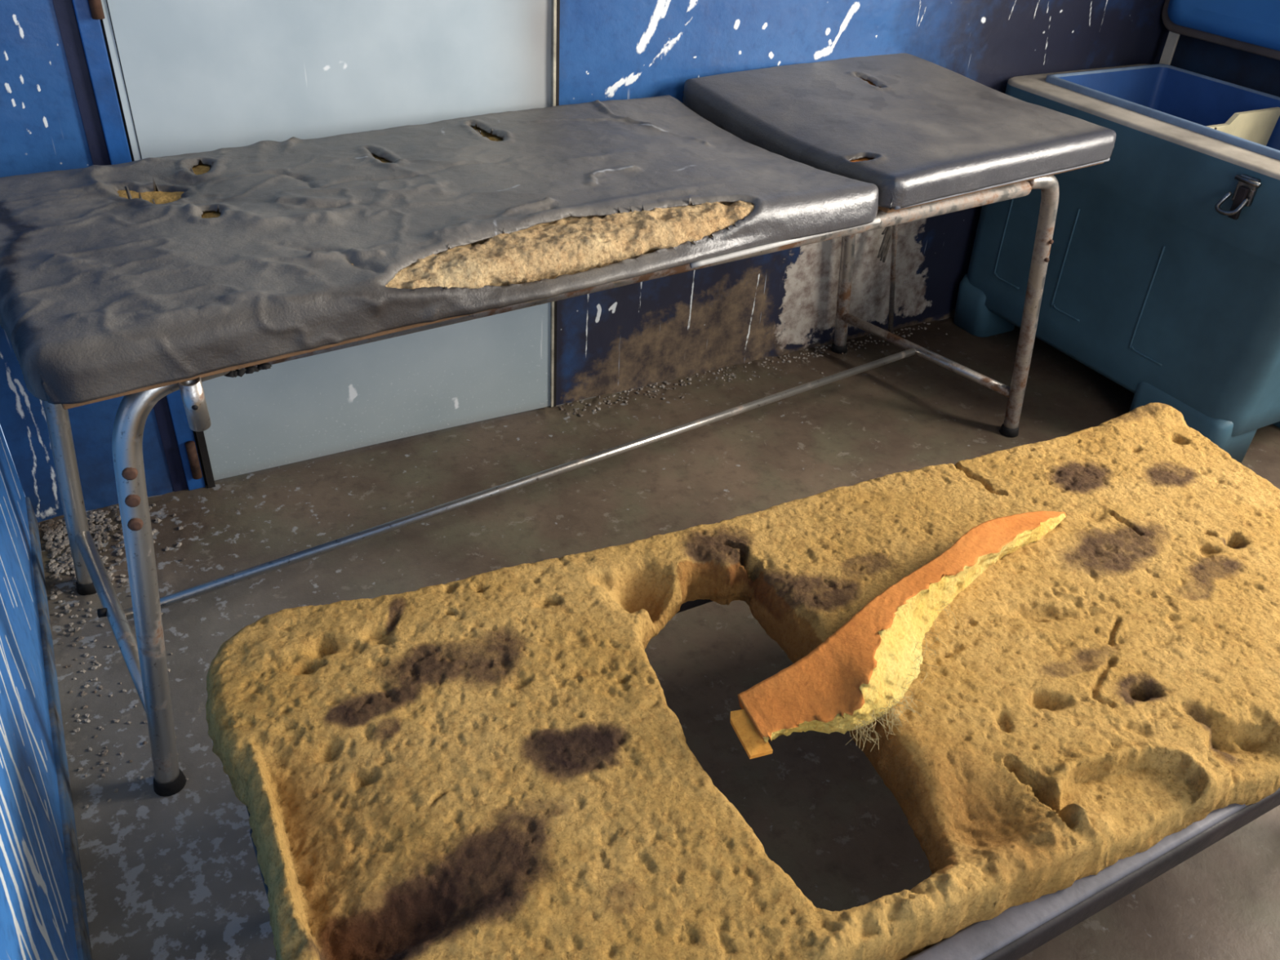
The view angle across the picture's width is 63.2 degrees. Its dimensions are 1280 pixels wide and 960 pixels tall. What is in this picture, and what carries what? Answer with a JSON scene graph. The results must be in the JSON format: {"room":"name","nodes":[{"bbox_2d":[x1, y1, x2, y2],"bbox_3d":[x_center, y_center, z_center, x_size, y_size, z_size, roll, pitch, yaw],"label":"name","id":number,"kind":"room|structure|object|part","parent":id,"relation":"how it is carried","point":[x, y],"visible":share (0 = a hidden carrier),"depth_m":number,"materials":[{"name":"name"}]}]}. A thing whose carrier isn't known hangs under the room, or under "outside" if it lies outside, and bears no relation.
{"room":"abandoned treatment room","nodes":[
{"label":"abandoned treatment room","id":0,"kind":"room"},
{"bbox_2d":[0,426,78,959],"bbox_3d":[-0.296,-0.104,0.085,0.002,2.440,3.300,-15,39,-25],"label":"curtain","id":1,"kind":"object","parent":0,"point":[37,922],"depth_m":1.24,"materials":[{"name":"blue paint"}]},
{"bbox_2d":[25,497,92,959],"bbox_3d":[-0.369,0.921,0.795,0.026,0.062,3.298,-15,39,-25],"label":"baseboard","id":2,"kind":"structure","parent":1,"relation":"attached to","point":[83,948],"depth_m":1.49,"materials":[{"name":"paint"}]},
{"bbox_2d":[0,0,1168,522],"bbox_3d":[0.182,-1.282,1.873,2.890,2.500,0.011,-15,39,-25],"label":"wall","id":3,"kind":"structure","parent":0,"point":[635,335],"depth_m":2.37,"materials":[{"name":"blue paint"}]},
{"bbox_3d":[-1.002,-0.381,1.738,0.278,1.050,0.006,-15,39,-25],"label":"panel","id":4,"kind":"part","parent":3,"relation":"part of","materials":[{"name":"blue paint"}]},
{"bbox_2d":[52,0,188,491],"bbox_3d":[-0.874,-0.819,1.521,0.026,2.030,0.034,-15,39,-25],"label":"trim","id":5,"kind":"structure","parent":3,"relation":"attached to","point":[64,11],"depth_m":1.67,"materials":[{"name":"paint"}]},
{"bbox_2d":[71,0,205,490],"bbox_3d":[-0.849,-0.827,1.533,0.032,2.030,0.052,-15,39,-25],"label":"trim","id":6,"kind":"structure","parent":3,"relation":"attached to","point":[91,31],"depth_m":1.67,"materials":[{"name":"blue paint"}]},
{"bbox_2d":[88,0,556,488],"bbox_3d":[-0.501,-0.898,1.694,0.787,2.000,0.051,-15,39,-25],"label":"door","id":7,"kind":"structure","parent":3,"relation":"in","point":[189,76],"depth_m":1.89,"materials":[{"name":"grey paint"}]},
{"bbox_2d":[550,0,559,407],"bbox_3d":[-0.158,-1.014,1.867,0.014,2.030,0.044,-15,39,-25],"label":"trim","id":8,"kind":"structure","parent":3,"relation":"attached to","point":[557,34],"depth_m":2.03,"materials":[{"name":"grey metal"}]},
{"bbox_2d":[37,315,1279,959],"bbox_3d":[0.986,0.695,1.298,3.010,0.007,3.750,-15,39,-25],"label":"floor","id":9,"kind":"structure","parent":0,"point":[177,876],"depth_m":1.90,"materials":[{"name":"concrete"}]},
{"bbox_2d":[40,503,185,644],"bbox_3d":[-0.949,0.148,1.896,0.237,0.004,0.368,-15,39,-25],"label":"rubble","id":10,"kind":"object","parent":9,"relation":"on","point":[51,528],"visible":0.65,"depth_m":1.93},
{"bbox_2d":[59,607,188,808],"bbox_3d":[-0.818,0.330,1.650,0.159,0.004,0.455,-15,39,-25],"label":"debris","id":11,"kind":"object","parent":9,"relation":"on","point":[82,693],"visible":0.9,"depth_m":1.62,"materials":[{"name":"paint"}]},
{"bbox_2d":[0,53,1115,796],"bbox_3d":[-0.016,-0.277,1.960,2.002,0.732,0.636,-19,41,-29],"label":"couch","id":12,"kind":"object","parent":9,"relation":"on","point":[144,281],"visible":1,"depth_m":1.53,"materials":[{"name":"grey leather"}]},
{"bbox_3d":[-0.899,-0.110,1.707,0.201,0.631,0.047,-26,45,-36],"label":"leg","id":13,"kind":"part","parent":12,"relation":"part of","materials":[{"name":"silver metal"}]},
{"bbox_3d":[-0.602,0.132,1.394,0.055,0.627,0.241,30,42,32],"label":"leg","id":14,"kind":"part","parent":12,"relation":"part of","materials":[{"name":"silver metal"}]},
{"bbox_3d":[-0.286,-0.406,1.634,1.245,0.011,0.588,-19,41,-29],"label":"board","id":15,"kind":"part","parent":12,"relation":"part of","materials":[{"name":"grey leather"}]},
{"bbox_3d":[0.121,-0.357,1.647,1.485,0.033,0.033,-18,41,-28],"label":"rail","id":16,"kind":"part","parent":12,"relation":"part of","materials":[{"name":"silver metal"}]},
{"bbox_3d":[0.485,-0.593,2.527,0.171,0.636,0.035,-18,40,-28],"label":"leg","id":17,"kind":"part","parent":12,"relation":"part of","materials":[{"name":"silver metal"}]},
{"bbox_3d":[0.635,-0.593,2.560,0.028,0.618,0.161,25,40,28],"label":"support rod","id":18,"kind":"part","parent":12,"relation":"part of","materials":[{"name":"silver metal"}]},
{"bbox_3d":[0.509,-0.692,2.111,0.615,0.013,0.581,-19,41,-29],"label":"board","id":19,"kind":"part","parent":12,"relation":"part of","materials":[{"name":"grey leather"}]},
{"bbox_3d":[0.812,-0.355,2.217,0.213,0.637,0.034,-19,41,-29],"label":"leg","id":20,"kind":"part","parent":12,"relation":"part of","materials":[{"name":"silver metal"}]},
{"bbox_2d":[204,402,1279,959],"bbox_3d":[0.312,0.336,1.387,1.561,0.416,0.715,-15,39,-25],"label":"mattress","id":21,"kind":"object","parent":9,"relation":"on","point":[497,764],"visible":0.98,"depth_m":1.14,"materials":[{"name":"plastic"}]},
{"bbox_3d":[0.194,0.124,1.500,1.460,0.033,0.030,-15,39,-25],"label":"rail","id":22,"kind":"part","parent":21,"relation":"part of","materials":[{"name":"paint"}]},
{"bbox_2d":[729,511,1066,759],"bbox_3d":[0.379,0.161,1.263,0.683,0.075,0.145,-25,44,-35],"label":"foam scrap","id":23,"kind":"object","parent":21,"relation":"on","point":[853,678],"visible":1,"depth_m":1.16,"materials":[{"name":"orange plastic"}]},
{"bbox_3d":[0.468,0.430,1.083,1.475,0.039,0.031,-15,39,-25],"label":"rail","id":24,"kind":"part","parent":21,"relation":"part of","materials":[{"name":"metal"}]},
{"bbox_2d":[558,322,947,416],"bbox_3d":[0.336,-0.278,2.631,1.145,0.004,0.128,-15,39,-25],"label":"plaster dust","id":25,"kind":"object","parent":9,"relation":"on","point":[925,328],"visible":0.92,"depth_m":2.60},
{"bbox_2d":[953,0,1279,462],"bbox_3d":[1.343,-0.804,2.372,0.648,1.268,0.894,-15,39,-25],"label":"chest","id":26,"kind":"object","parent":9,"relation":"on","point":[1162,278],"visible":0.96,"depth_m":2.36,"materials":[{"name":"teal plastic"}]},
{"bbox_3d":[1.614,-1.175,2.280,0.077,0.525,0.894,-15,39,-25],"label":"lid","id":27,"kind":"part","parent":26,"relation":"part of","materials":[{"name":"blue plastic"}]},
{"bbox_2d":[1167,0,1279,51],"bbox_3d":[1.573,-1.164,2.260,0.016,0.485,0.850,-15,39,-25],"label":"lid","id":28,"kind":"object","parent":26,"relation":"on","point":[1250,25],"depth_m":2.55,"materials":[{"name":"blue plastic"}]},
{"bbox_2d":[1169,34,1279,97],"bbox_3d":[2.318,-0.740,1.298,0.120,2.500,3.420,-15,39,-25],"label":"wall","id":29,"kind":"structure","parent":0,"point":[1259,73],"depth_m":2.67,"materials":[{"name":"blue paint"}]}
]}

